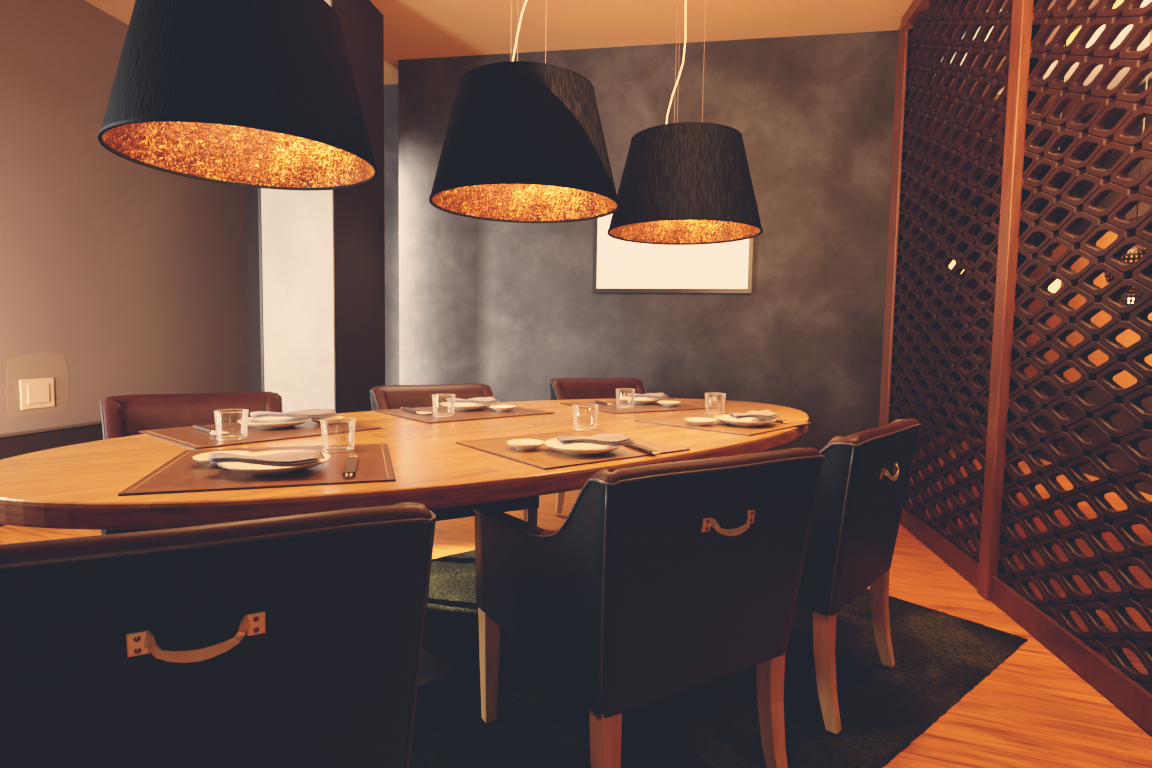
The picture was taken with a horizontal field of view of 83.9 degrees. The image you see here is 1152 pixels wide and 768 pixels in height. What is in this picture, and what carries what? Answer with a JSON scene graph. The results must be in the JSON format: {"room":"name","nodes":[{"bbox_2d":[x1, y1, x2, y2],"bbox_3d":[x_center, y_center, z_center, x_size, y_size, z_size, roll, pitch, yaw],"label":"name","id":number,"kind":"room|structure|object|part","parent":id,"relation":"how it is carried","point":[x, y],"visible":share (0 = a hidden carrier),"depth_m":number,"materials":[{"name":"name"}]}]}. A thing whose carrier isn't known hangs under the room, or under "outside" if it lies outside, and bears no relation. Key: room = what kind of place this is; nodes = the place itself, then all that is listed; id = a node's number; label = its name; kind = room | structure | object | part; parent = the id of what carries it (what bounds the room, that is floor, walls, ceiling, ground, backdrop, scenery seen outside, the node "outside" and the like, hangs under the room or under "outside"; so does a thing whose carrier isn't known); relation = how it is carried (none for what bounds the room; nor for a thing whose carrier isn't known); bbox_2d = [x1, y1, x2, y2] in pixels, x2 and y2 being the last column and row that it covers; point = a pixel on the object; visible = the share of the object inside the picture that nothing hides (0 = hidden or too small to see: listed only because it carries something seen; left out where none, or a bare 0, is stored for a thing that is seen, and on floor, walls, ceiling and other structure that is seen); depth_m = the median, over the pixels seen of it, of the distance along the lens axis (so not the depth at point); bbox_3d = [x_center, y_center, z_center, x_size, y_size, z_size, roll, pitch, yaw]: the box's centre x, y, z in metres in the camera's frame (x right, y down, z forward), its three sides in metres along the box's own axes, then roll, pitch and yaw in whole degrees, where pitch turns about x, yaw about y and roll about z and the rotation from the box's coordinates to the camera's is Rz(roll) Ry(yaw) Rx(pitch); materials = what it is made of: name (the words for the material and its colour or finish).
{"room":"restaurant","nodes":[
{"label":"restaurant","id":0,"kind":"room"},
{"bbox_2d":[0,0,248,433],"bbox_3d":[-3.452,-0.653,1.787,0.150,3.067,7.660,2,4,9],"label":"wall","id":1,"kind":"structure","parent":0,"point":[133,273],"depth_m":3.98,"materials":[{"name":"beige paint"}]},
{"bbox_2d":[19,378,54,409],"bbox_3d":[-3.075,0.054,3.661,0.016,0.170,0.194,2,4,9],"label":"light switch","id":2,"kind":"object","parent":1,"relation":"attached to","point":[34,393],"visible":1,"depth_m":3.65,"materials":[{"name":"beige plastic"}]},
{"bbox_2d":[6,352,68,416],"bbox_3d":[-3.079,-0.005,3.673,0.001,0.355,0.370,2,4,9],"label":"wall plate","id":3,"kind":"object","parent":1,"relation":"attached to","point":[37,365],"depth_m":3.66,"materials":[{"name":"brown paint"}]},
{"bbox_2d":[0,420,101,437],"bbox_3d":[-3.390,0.393,1.765,0.035,0.015,7.500,2,4,9],"label":"trim","id":4,"kind":"structure","parent":1,"relation":"attached to","point":[94,422],"depth_m":3.71,"materials":[{"name":"brown paint"}]},
{"bbox_2d":[0,424,102,526],"bbox_3d":[-3.401,0.643,1.784,0.022,0.485,7.500,2,4,9],"label":"baseboard","id":5,"kind":"structure","parent":1,"relation":"attached to","point":[11,446],"depth_m":3.71,"materials":[{"name":"grey paint"}]},
{"bbox_2d":[245,187,260,391],"bbox_3d":[-2.402,-0.883,5.345,0.740,3.067,0.040,2,4,9],"label":"wall","id":6,"kind":"structure","parent":0,"point":[251,194],"depth_m":5.38,"materials":[{"name":"grey paint"}]},
{"bbox_2d":[261,0,335,412],"bbox_3d":[-1.546,-0.746,3.562,0.431,3.067,0.015,2,4,9],"label":"wall","id":7,"kind":"structure","parent":0,"point":[298,259],"depth_m":3.57,"materials":[{"name":"paint"}]},
{"bbox_2d":[258,188,263,390],"bbox_3d":[-1.767,-0.751,3.596,0.015,3.067,0.020,2,4,9],"label":"trim","id":8,"kind":"structure","parent":7,"relation":"attached to","point":[259,189],"depth_m":3.60,"materials":[{"name":"black paint"}]},
{"bbox_2d":[332,0,384,413],"bbox_3d":[-1.497,-0.766,3.862,0.442,3.067,0.595,2,4,9],"label":"wall pier","id":9,"kind":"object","parent":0,"point":[359,231],"visible":0.36,"depth_m":3.82,"materials":[{"name":"black paint"}]},
{"bbox_2d":[384,84,398,385],"bbox_3d":[-1.748,-0.871,5.317,2.040,3.067,0.120,2,4,9],"label":"wall","id":10,"kind":"structure","parent":0,"point":[391,114],"depth_m":5.19,"materials":[{"name":"grey paint"}]},
{"bbox_2d":[0,426,1151,767],"bbox_3d":[0.411,0.888,3.344,7.340,0.100,11.800,2,4,9],"label":"floor","id":11,"kind":"structure","parent":0,"point":[1032,710],"depth_m":2.04,"materials":[{"name":"brown wood"}]},
{"bbox_2d":[410,550,1027,767],"bbox_3d":[-0.229,0.904,2.109,3.154,0.013,2.054,-2,5,-39],"label":"rug","id":12,"kind":"object","parent":11,"relation":"on","point":[940,657],"visible":0.21,"depth_m":1.86,"materials":[{"name":"black carpet"}]},
{"bbox_2d":[100,391,282,534],"bbox_3d":[-1.316,0.462,2.263,0.604,0.814,0.690,-2,5,-33],"label":"armchair","id":13,"kind":"object","parent":12,"relation":"on","point":[122,415],"visible":0.3,"depth_m":2.41,"materials":[{"name":"brown leather"}]},
{"bbox_2d":[129,529,159,531],"bbox_3d":[-1.278,0.450,2.206,0.424,0.077,0.554,-2,5,-33],"label":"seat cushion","id":14,"kind":"object","parent":13,"relation":"on","point":[132,530],"depth_m":1.93,"materials":[{"name":"leather"}]},
{"bbox_2d":[0,502,435,767],"bbox_3d":[-0.619,0.555,1.081,0.604,0.814,0.690,-1,4,-27],"label":"armchair","id":15,"kind":"object","parent":12,"relation":"on","point":[292,641],"visible":1,"depth_m":0.79,"materials":[{"name":"black leather"}]},
{"bbox_3d":[-0.454,0.309,0.771,0.145,0.042,0.022,-1,4,-27],"label":"handle","id":16,"kind":"part","parent":15,"relation":"part of","materials":[{"name":"gold metal"}]},
{"bbox_2d":[0,398,808,701],"bbox_3d":[-0.183,0.513,2.351,2.979,0.734,1.457,-3,5,-43],"label":"dining table","id":17,"kind":"object","parent":12,"relation":"on","point":[76,486],"visible":0.53,"depth_m":1.51,"materials":[{"name":"brown wood"}]},
{"bbox_2d":[118,443,395,495],"bbox_3d":[-0.706,0.191,1.529,0.507,0.004,0.492,0,4,-18],"label":"placemat","id":18,"kind":"object","parent":17,"relation":"on","point":[182,473],"visible":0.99,"depth_m":1.40,"materials":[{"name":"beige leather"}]},
{"bbox_2d":[192,451,251,466],"bbox_3d":[-0.831,0.178,1.508,0.124,0.021,0.124,2,4,9],"label":"dish","id":19,"kind":"object","parent":18,"relation":"on","point":[202,458],"visible":0.44,"depth_m":1.51,"materials":[{"name":"beige ceramic"}]},
{"bbox_2d":[217,450,329,474],"bbox_3d":[-0.681,0.182,1.453,0.232,0.025,0.232,2,4,9],"label":"dinner plate","id":20,"kind":"object","parent":18,"relation":"on","point":[254,469],"visible":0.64,"depth_m":1.42,"materials":[{"name":"beige ceramic"}]},
{"bbox_2d":[208,451,324,466],"bbox_3d":[-0.672,0.162,1.388,0.231,0.026,0.092,0,4,-12],"label":"napkin","id":21,"kind":"object","parent":20,"relation":"on","point":[293,458],"visible":1,"depth_m":1.37,"materials":[{"name":"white fabric"}]},
{"bbox_2d":[320,418,355,452],"bbox_3d":[-0.635,0.138,1.712,0.090,0.087,0.090,2,4,9],"label":"glass tumbler","id":22,"kind":"object","parent":18,"relation":"on","point":[323,422],"visible":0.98,"depth_m":1.70,"materials":[{"name":"clear glass"}]},
{"bbox_2d":[343,456,358,477],"bbox_3d":[-0.519,0.190,1.480,0.025,0.010,0.228,0,4,-17],"label":"chopstick","id":23,"kind":"object","parent":18,"relation":"on","point":[350,468],"visible":1,"depth_m":1.45,"materials":[{"name":"brown wood"}]},
{"bbox_2d":[139,420,381,448],"bbox_3d":[-1.012,0.148,2.080,0.452,0.004,0.572,4,5,39],"label":"placemat","id":24,"kind":"object","parent":17,"relation":"on","point":[190,437],"visible":0.78,"depth_m":1.98,"materials":[{"name":"beige leather"}]},
{"bbox_2d":[194,425,215,432],"bbox_3d":[-1.172,0.142,2.028,0.178,0.010,0.025,4,5,42],"label":"chopstick","id":25,"kind":"object","parent":24,"relation":"on","point":[199,427],"visible":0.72,"depth_m":2.02,"materials":[{"name":"grey wood"}]},
{"bbox_2d":[210,431,228,435],"bbox_3d":[-1.077,0.151,1.934,0.055,0.009,0.048,2,4,9],"label":"chopstick rest","id":26,"kind":"object","parent":24,"relation":"on","point":[223,433],"visible":0.59,"depth_m":1.93,"materials":[{"name":"beige ceramic"}]},
{"bbox_2d":[214,409,248,440],"bbox_3d":[-1.009,0.121,1.877,0.090,0.087,0.090,2,4,9],"label":"glass tumbler","id":27,"kind":"object","parent":24,"relation":"on","point":[217,414],"visible":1,"depth_m":1.86,"materials":[{"name":"clear glass"}]},
{"bbox_2d":[237,417,310,428],"bbox_3d":[-1.002,0.130,2.134,0.224,0.025,0.224,2,4,9],"label":"dinner plate","id":28,"kind":"object","parent":24,"relation":"on","point":[263,422],"visible":0.81,"depth_m":2.15,"materials":[{"name":"beige ceramic"}]},
{"bbox_2d":[250,409,337,418],"bbox_3d":[-0.960,0.102,2.183,0.266,0.026,0.107,-1,5,-30],"label":"napkin","id":29,"kind":"object","parent":28,"relation":"on","point":[311,413],"visible":1,"depth_m":2.17,"materials":[{"name":"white fabric"}]},
{"bbox_2d":[311,416,343,424],"bbox_3d":[-0.865,0.128,2.227,0.112,0.021,0.112,2,4,9],"label":"dish","id":30,"kind":"object","parent":24,"relation":"on","point":[335,419],"visible":0.73,"depth_m":2.21,"materials":[{"name":"beige ceramic"}]},
{"bbox_3d":[-0.645,0.879,1.955,0.380,0.044,0.440,-3,5,-43],"label":"foot plate","id":31,"kind":"part","parent":17,"relation":"part of","materials":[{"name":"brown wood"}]},
{"bbox_2d":[374,403,554,423],"bbox_3d":[-0.464,0.116,2.672,0.582,0.004,0.472,-2,5,-40],"label":"placemat","id":32,"kind":"object","parent":17,"relation":"on","point":[487,412],"visible":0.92,"depth_m":2.59,"materials":[{"name":"beige leather"}]},
{"bbox_2d":[401,407,420,413],"bbox_3d":[-0.678,0.108,2.631,0.025,0.010,0.194,-2,5,-34],"label":"chopstick","id":33,"kind":"object","parent":32,"relation":"on","point":[415,411],"visible":0.88,"depth_m":2.61,"materials":[{"name":"grey wood"}]},
{"bbox_2d":[418,412,431,414],"bbox_3d":[-0.596,0.117,2.532,0.055,0.009,0.048,2,4,9],"label":"chopstick rest","id":34,"kind":"object","parent":32,"relation":"on","point":[421,413],"visible":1,"depth_m":2.52,"materials":[{"name":"beige ceramic"}]},
{"bbox_2d":[432,394,454,416],"bbox_3d":[-0.517,0.085,2.502,0.090,0.087,0.090,2,4,9],"label":"glass tumbler","id":35,"kind":"object","parent":32,"relation":"on","point":[435,414],"visible":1,"depth_m":2.48,"materials":[{"name":"clear glass"}]},
{"bbox_2d":[440,402,489,410],"bbox_3d":[-0.474,0.096,2.744,0.216,0.025,0.216,2,4,9],"label":"dinner plate","id":36,"kind":"object","parent":32,"relation":"on","point":[458,406],"visible":0.8,"depth_m":2.69,"materials":[{"name":"beige ceramic"}]},
{"bbox_2d":[446,397,499,403],"bbox_3d":[-0.445,0.071,2.745,0.206,0.026,0.112,-2,5,-32],"label":"napkin","id":37,"kind":"object","parent":36,"relation":"on","point":[478,400],"visible":0.92,"depth_m":2.73,"materials":[{"name":"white fabric"}]},
{"bbox_2d":[489,405,514,411],"bbox_3d":[-0.311,0.103,2.701,0.110,0.021,0.110,2,4,9],"label":"dish","id":38,"kind":"object","parent":32,"relation":"on","point":[499,408],"visible":1,"depth_m":2.67,"materials":[{"name":"beige ceramic"}]},
{"bbox_2d":[455,430,689,469],"bbox_3d":[-0.015,0.179,1.856,0.502,0.004,0.462,-2,5,-37],"label":"placemat","id":39,"kind":"object","parent":17,"relation":"on","point":[544,457],"visible":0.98,"depth_m":1.75,"materials":[{"name":"leather"}]},
{"bbox_2d":[507,439,543,450],"bbox_3d":[-0.140,0.170,1.775,0.104,0.021,0.104,2,4,9],"label":"dish","id":40,"kind":"object","parent":39,"relation":"on","point":[518,444],"visible":0.99,"depth_m":1.79,"materials":[{"name":"beige ceramic"}]},
{"bbox_2d":[544,437,622,455],"bbox_3d":[0.021,0.173,1.748,0.216,0.025,0.216,2,4,9],"label":"dinner plate","id":41,"kind":"object","parent":39,"relation":"on","point":[584,449],"visible":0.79,"depth_m":1.75,"materials":[{"name":"beige ceramic"}]},
{"bbox_2d":[556,433,634,445],"bbox_3d":[0.050,0.150,1.719,0.196,0.026,0.097,-1,4,-24],"label":"napkin","id":42,"kind":"object","parent":41,"relation":"on","point":[601,439],"visible":1,"depth_m":1.70,"materials":[{"name":"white fabric"}]},
{"bbox_2d":[624,443,659,454],"bbox_3d":[0.179,0.179,1.793,0.025,0.010,0.196,-1,4,-23],"label":"chopstick","id":43,"kind":"object","parent":39,"relation":"on","point":[635,446],"visible":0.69,"depth_m":1.76,"materials":[{"name":"black wood"}]},
{"bbox_2d":[572,403,597,430],"bbox_3d":[0.031,0.115,2.203,0.090,0.087,0.090,2,4,9],"label":"glass tumbler","id":44,"kind":"object","parent":17,"relation":"on","point":[595,408],"visible":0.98,"depth_m":2.18,"materials":[{"name":"clear glass"}]},
{"bbox_2d":[561,400,713,413],"bbox_3d":[0.285,0.102,3.038,0.562,0.004,0.462,-1,5,-30],"label":"placemat","id":45,"kind":"object","parent":17,"relation":"on","point":[654,407],"visible":0.79,"depth_m":2.95,"materials":[{"name":"beige leather"}]},
{"bbox_2d":[594,401,611,404],"bbox_3d":[0.128,0.090,3.069,0.025,0.010,0.158,-1,4,-25],"label":"chopstick","id":46,"kind":"object","parent":45,"relation":"on","point":[599,402],"visible":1,"depth_m":3.04,"materials":[{"name":"black wood"}]},
{"bbox_2d":[616,388,634,407],"bbox_3d":[0.226,0.067,2.941,0.090,0.087,0.090,2,4,9],"label":"glass tumbler","id":47,"kind":"object","parent":45,"relation":"on","point":[618,405],"visible":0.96,"depth_m":2.92,"materials":[{"name":"clear glass"}]},
{"bbox_2d":[620,396,661,403],"bbox_3d":[0.316,0.081,3.133,0.208,0.025,0.208,2,4,9],"label":"dinner plate","id":48,"kind":"object","parent":45,"relation":"on","point":[644,400],"visible":0.83,"depth_m":3.08,"materials":[{"name":"beige ceramic"}]},
{"bbox_2d":[626,393,668,398],"bbox_3d":[0.345,0.057,3.135,0.196,0.026,0.097,-1,4,-24],"label":"napkin","id":49,"kind":"object","parent":48,"relation":"on","point":[647,395],"visible":0.92,"depth_m":3.12,"materials":[{"name":"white fabric"}]},
{"bbox_2d":[657,401,680,406],"bbox_3d":[0.436,0.094,3.012,0.110,0.021,0.110,2,4,9],"label":"dish","id":50,"kind":"object","parent":45,"relation":"on","point":[663,403],"visible":1,"depth_m":2.98,"materials":[{"name":"beige ceramic"}]},
{"bbox_2d":[635,412,811,435],"bbox_3d":[0.569,0.146,2.465,0.482,0.004,0.492,5,5,43],"label":"placemat","id":51,"kind":"object","parent":17,"relation":"on","point":[676,420],"visible":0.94,"depth_m":2.36,"materials":[{"name":"leather"}]},
{"bbox_2d":[685,417,716,425],"bbox_3d":[0.457,0.140,2.351,0.116,0.021,0.116,2,4,9],"label":"dish","id":52,"kind":"object","parent":51,"relation":"on","point":[697,421],"visible":1,"depth_m":2.33,"materials":[{"name":"beige ceramic"}]},
{"bbox_2d":[705,393,725,413],"bbox_3d":[0.600,0.085,2.765,0.090,0.087,0.090,2,4,9],"label":"glass tumbler","id":53,"kind":"object","parent":51,"relation":"on","point":[706,394],"visible":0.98,"depth_m":2.74,"materials":[{"name":"clear glass"}]},
{"bbox_2d":[714,415,776,426],"bbox_3d":[0.627,0.139,2.378,0.224,0.025,0.224,2,4,9],"label":"dinner plate","id":54,"kind":"object","parent":51,"relation":"on","point":[745,422],"visible":0.86,"depth_m":2.36,"materials":[{"name":"beige ceramic"}]},
{"bbox_2d":[728,410,781,418],"bbox_3d":[0.654,0.115,2.365,0.206,0.026,0.112,-2,5,-40],"label":"napkin","id":55,"kind":"object","parent":54,"relation":"on","point":[764,414],"visible":1,"depth_m":2.34,"materials":[{"name":"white fabric"}]},
{"bbox_2d":[774,419,788,422],"bbox_3d":[0.763,0.140,2.488,0.025,0.010,0.161,-1,4,-27],"label":"chopstick","id":56,"kind":"object","parent":51,"relation":"on","point":[777,420],"visible":0.41,"depth_m":2.44,"materials":[{"name":"black wood"}]},
{"bbox_2d":[370,383,538,598],"bbox_3d":[-0.556,0.428,2.918,0.604,0.814,0.690,-1,5,-30],"label":"armchair","id":57,"kind":"object","parent":12,"relation":"on","point":[388,396],"visible":0.18,"depth_m":3.01,"materials":[{"name":"brown leather"}]},
{"bbox_3d":[-0.200,0.686,2.789,0.049,0.328,0.049,-1,5,-30],"label":"leg","id":58,"kind":"part","parent":57,"relation":"part of","materials":[{"name":"brown wood"}]},
{"bbox_2d":[549,378,645,513],"bbox_3d":[0.225,0.390,3.645,0.604,0.814,0.690,-1,4,-20],"label":"armchair","id":59,"kind":"object","parent":12,"relation":"on","point":[559,388],"visible":0.27,"depth_m":3.84,"materials":[{"name":"brown leather"}]},
{"bbox_3d":[-0.092,0.616,3.826,0.049,0.328,0.080,-1,4,-20],"label":"leg","id":60,"kind":"part","parent":59,"relation":"part of","materials":[{"name":"brown wood"}]},
{"bbox_2d":[473,447,824,767],"bbox_3d":[0.130,0.531,1.596,0.604,0.814,0.690,-2,5,-32],"label":"armchair","id":61,"kind":"object","parent":12,"relation":"on","point":[661,580],"visible":1,"depth_m":1.31,"materials":[{"name":"black leather"}]},
{"bbox_3d":[-0.237,0.757,1.751,0.049,0.328,0.049,-2,5,-32],"label":"leg","id":62,"kind":"part","parent":61,"relation":"part of","materials":[{"name":"brown wood"}]},
{"bbox_3d":[0.064,0.796,1.264,0.049,0.328,0.080,-2,5,-32],"label":"leg","id":63,"kind":"part","parent":61,"relation":"part of","materials":[{"name":"brown wood"}]},
{"bbox_3d":[0.316,0.285,1.298,0.145,0.042,0.022,-2,5,-32],"label":"handle","id":64,"kind":"part","parent":61,"relation":"part of","materials":[{"name":"gold metal"}]},
{"bbox_3d":[0.466,0.785,1.512,0.049,0.328,0.080,-2,5,-32],"label":"leg","id":65,"kind":"part","parent":61,"relation":"part of","materials":[{"name":"brown wood"}]},
{"bbox_2d":[795,418,921,733],"bbox_3d":[0.651,0.505,2.080,0.690,0.814,0.604,4,5,42],"label":"armchair","id":66,"kind":"object","parent":12,"relation":"on","point":[864,479],"visible":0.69,"depth_m":1.74,"materials":[{"name":"black leather"}]},
{"bbox_3d":[0.686,0.772,1.744,0.080,0.328,0.049,4,5,42],"label":"leg","id":67,"kind":"part","parent":66,"relation":"part of","materials":[{"name":"brown wood"}]},
{"bbox_3d":[1.002,0.753,2.095,0.080,0.328,0.049,4,5,42],"label":"leg","id":68,"kind":"part","parent":66,"relation":"part of","materials":[{"name":"brown wood"}]},
{"bbox_3d":[0.909,0.257,1.844,0.022,0.042,0.145,4,5,42],"label":"handle","id":69,"kind":"part","parent":66,"relation":"part of","materials":[{"name":"gold metal"}]},
{"bbox_2d":[879,0,1012,587],"bbox_3d":[1.920,-0.681,3.421,0.095,3.063,1.572,2,4,9],"label":"lattice screen","id":70,"kind":"object","parent":11,"relation":"on","point":[923,19],"visible":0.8,"depth_m":3.28,"materials":[{"name":"brown wood"}]},
{"bbox_3d":[2.051,-0.727,4.113,0.066,3.063,0.160,2,4,9],"label":"post","id":71,"kind":"part","parent":70,"relation":"part of","materials":[{"name":"orange wood"}]},
{"bbox_3d":[1.930,-2.164,3.239,0.095,0.080,1.412,2,4,9],"label":"rail","id":72,"kind":"part","parent":70,"relation":"part of","materials":[{"name":"orange wood"}]},
{"bbox_3d":[1.895,0.799,3.443,0.072,0.101,1.412,2,4,9],"label":"rail","id":73,"kind":"part","parent":70,"relation":"part of","materials":[{"name":"red wood"}]},
{"bbox_2d":[977,0,1151,734],"bbox_3d":[1.563,-0.540,1.298,0.095,3.063,2.742,2,4,9],"label":"lattice screen","id":74,"kind":"object","parent":11,"relation":"on","point":[1097,655],"visible":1,"depth_m":2.19,"materials":[{"name":"brown wood"}]},
{"bbox_3d":[1.786,-0.627,2.603,0.088,3.063,0.087,2,4,9],"label":"post","id":75,"kind":"part","parent":74,"relation":"part of","materials":[{"name":"orange wood"}]},
{"bbox_3d":[1.544,0.938,1.357,0.072,0.101,2.660,2,4,9],"label":"rail","id":76,"kind":"part","parent":74,"relation":"part of","materials":[{"name":"red wood"}]},
{"bbox_2d":[85,0,1151,188],"bbox_3d":[0.460,-2.271,3.125,7.340,0.100,11.800,2,4,9],"label":"ceiling","id":77,"kind":"structure","parent":0,"point":[413,29],"depth_m":4.06,"materials":[{"name":"brown paint"}]},
{"bbox_2d":[98,0,377,190],"bbox_3d":[-0.763,-1.324,1.469,0.580,1.597,0.580,2,4,9],"label":"pendant lamp","id":78,"kind":"object","parent":77,"relation":"hanging from","point":[246,93],"visible":1,"depth_m":1.34,"materials":[{"name":"black fabric"}]},
{"bbox_2d":[429,0,618,222],"bbox_3d":[-0.144,-1.346,1.925,0.580,1.597,0.580,2,4,9],"label":"pendant lamp","id":79,"kind":"object","parent":77,"relation":"hanging from","point":[524,142],"visible":1,"depth_m":1.77,"materials":[{"name":"black fabric"}]},
{"bbox_3d":[-0.148,-1.497,1.901,0.090,1.234,0.036,2,4,9],"label":"cord","id":80,"kind":"part","parent":79,"relation":"part of","materials":[{"name":"beige plastic"}]},
{"bbox_3d":[-0.154,-0.723,1.968,0.578,0.345,0.578,2,4,9],"label":"lamp shade","id":81,"kind":"part","parent":79,"relation":"part of","materials":[{"name":"black fabric"}]},
{"bbox_2d":[607,0,762,244],"bbox_3d":[0.422,-1.369,2.387,0.580,1.597,0.580,2,4,9],"label":"pendant lamp","id":82,"kind":"object","parent":77,"relation":"hanging from","point":[683,183],"visible":0.98,"depth_m":2.23,"materials":[{"name":"black fabric"}]},
{"bbox_3d":[0.405,-1.521,2.370,0.120,1.234,0.026,2,4,9],"label":"cord","id":83,"kind":"part","parent":82,"relation":"part of","materials":[{"name":"beige plastic"}]},
{"bbox_3d":[0.413,-0.746,2.431,0.578,0.345,0.578,2,4,9],"label":"lamp shade","id":84,"kind":"part","parent":82,"relation":"part of","materials":[{"name":"black fabric"}]},
{"bbox_2d":[911,95,1099,171],"bbox_3d":[3.546,-2.370,6.232,1.979,0.034,2.250,2,4,9],"label":"ceiling beam","id":85,"kind":"structure","parent":77,"relation":"attached to","point":[1094,108],"depth_m":5.62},
{"bbox_2d":[949,106,963,272],"bbox_3d":[3.152,-1.619,5.266,0.180,1.410,0.180,2,4,9],"label":"glowing lamp","id":86,"kind":"object","parent":85,"relation":"hanging from","point":[952,264],"visible":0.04,"depth_m":5.25,"materials":[{"name":"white glass"}]},
{"bbox_3d":[3.142,-0.993,5.310,0.180,0.155,0.180,2,4,9],"label":"lamp shade","id":87,"kind":"part","parent":86,"relation":"part of","materials":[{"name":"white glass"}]},
{"bbox_2d":[916,0,1098,101],"bbox_3d":[2.644,-2.230,4.005,0.939,0.034,2.450,2,4,9],"label":"ceiling panel","id":88,"kind":"object","parent":77,"relation":"attached to","point":[1094,2],"depth_m":4.07,"materials":[{"name":"brown paint"}]},
{"bbox_2d":[941,9,1001,64],"bbox_3d":[2.574,-2.219,4.195,0.180,0.014,0.900,2,4,9],"label":"ceiling light","id":89,"kind":"object","parent":88,"relation":"attached to","point":[1001,9],"visible":0.02,"depth_m":4.07,"materials":[{"name":"white"}]},
{"bbox_2d":[1048,41,1066,292],"bbox_3d":[2.913,-1.394,3.868,0.112,1.672,0.112,2,4,9],"label":"glowing lamp","id":90,"kind":"object","parent":88,"relation":"hanging from","point":[1054,286],"visible":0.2,"depth_m":3.88,"materials":[{"name":"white glass"}]},
{"bbox_3d":[2.901,-0.609,3.922,0.112,0.096,0.112,2,4,9],"label":"lamp shade","id":91,"kind":"part","parent":90,"relation":"part of","materials":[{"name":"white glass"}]},
{"bbox_2d":[1067,0,1123,43],"bbox_3d":[3.159,-2.227,3.995,0.060,0.020,1.400,2,4,9],"label":"light strip","id":92,"kind":"object","parent":77,"relation":"attached to","point":[1118,2],"visible":0.02,"depth_m":4.05,"materials":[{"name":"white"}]},
{"bbox_2d":[1104,30,1151,293],"bbox_3d":[3.231,-1.366,3.654,0.260,1.688,0.260,2,4,9],"label":"lantern","id":93,"kind":"object","parent":77,"relation":"hanging from","point":[1143,250],"visible":0.26,"depth_m":3.64,"materials":[{"name":"grey metal"}]},
{"bbox_3d":[3.234,-1.506,3.644,0.008,1.409,0.007,-2,5,-35],"label":"cord","id":94,"kind":"part","parent":93,"relation":"part of","materials":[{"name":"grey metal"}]},
{"bbox_2d":[1119,36,1151,305],"bbox_3d":[3.482,-1.314,3.950,0.220,1.826,0.220,2,4,9],"label":"lantern","id":95,"kind":"object","parent":77,"relation":"hanging from","point":[1129,299],"visible":0.09,"depth_m":3.94,"materials":[{"name":"grey metal"}]},
{"bbox_2d":[398,30,897,451],"bbox_3d":[0.423,-0.783,4.541,3.501,3.067,0.140,2,4,9],"label":"wall","id":96,"kind":"structure","parent":0,"point":[513,309],"depth_m":4.38,"materials":[{"name":"grey paint"}]},
{"bbox_2d":[593,214,752,293],"bbox_3d":[0.656,-0.936,4.399,1.080,0.620,0.038,2,4,9],"label":"framed panel","id":97,"kind":"object","parent":96,"relation":"attached to","point":[619,266],"visible":0.59,"depth_m":4.40,"materials":[{"name":"beige"}]},
{"bbox_2d":[898,189,951,425],"bbox_3d":[3.885,-1.006,8.552,1.999,3.067,0.150,2,4,9],"label":"wall","id":98,"kind":"structure","parent":0,"point":[938,327],"depth_m":8.36,"materials":[{"name":"grey paint"}]},
{"bbox_2d":[947,219,1151,387],"bbox_3d":[3.980,-0.595,2.644,0.150,3.067,11.800,2,4,9],"label":"wall","id":99,"kind":"structure","parent":0,"point":[1128,337],"depth_m":5.64,"materials":[{"name":"orange paint"}]},
{"bbox_2d":[942,373,1151,494],"bbox_3d":[3.873,0.558,2.739,0.030,0.750,11.800,2,4,9],"label":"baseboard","id":100,"kind":"structure","parent":99,"relation":"attached to","point":[1095,396],"depth_m":5.38,"materials":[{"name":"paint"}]},
{"bbox_2d":[950,79,1151,262],"bbox_3d":[3.898,-1.611,2.591,0.050,0.997,11.800,2,4,9],"label":"trim","id":101,"kind":"structure","parent":99,"relation":"attached to","point":[1115,156],"depth_m":5.46,"materials":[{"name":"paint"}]}
]}

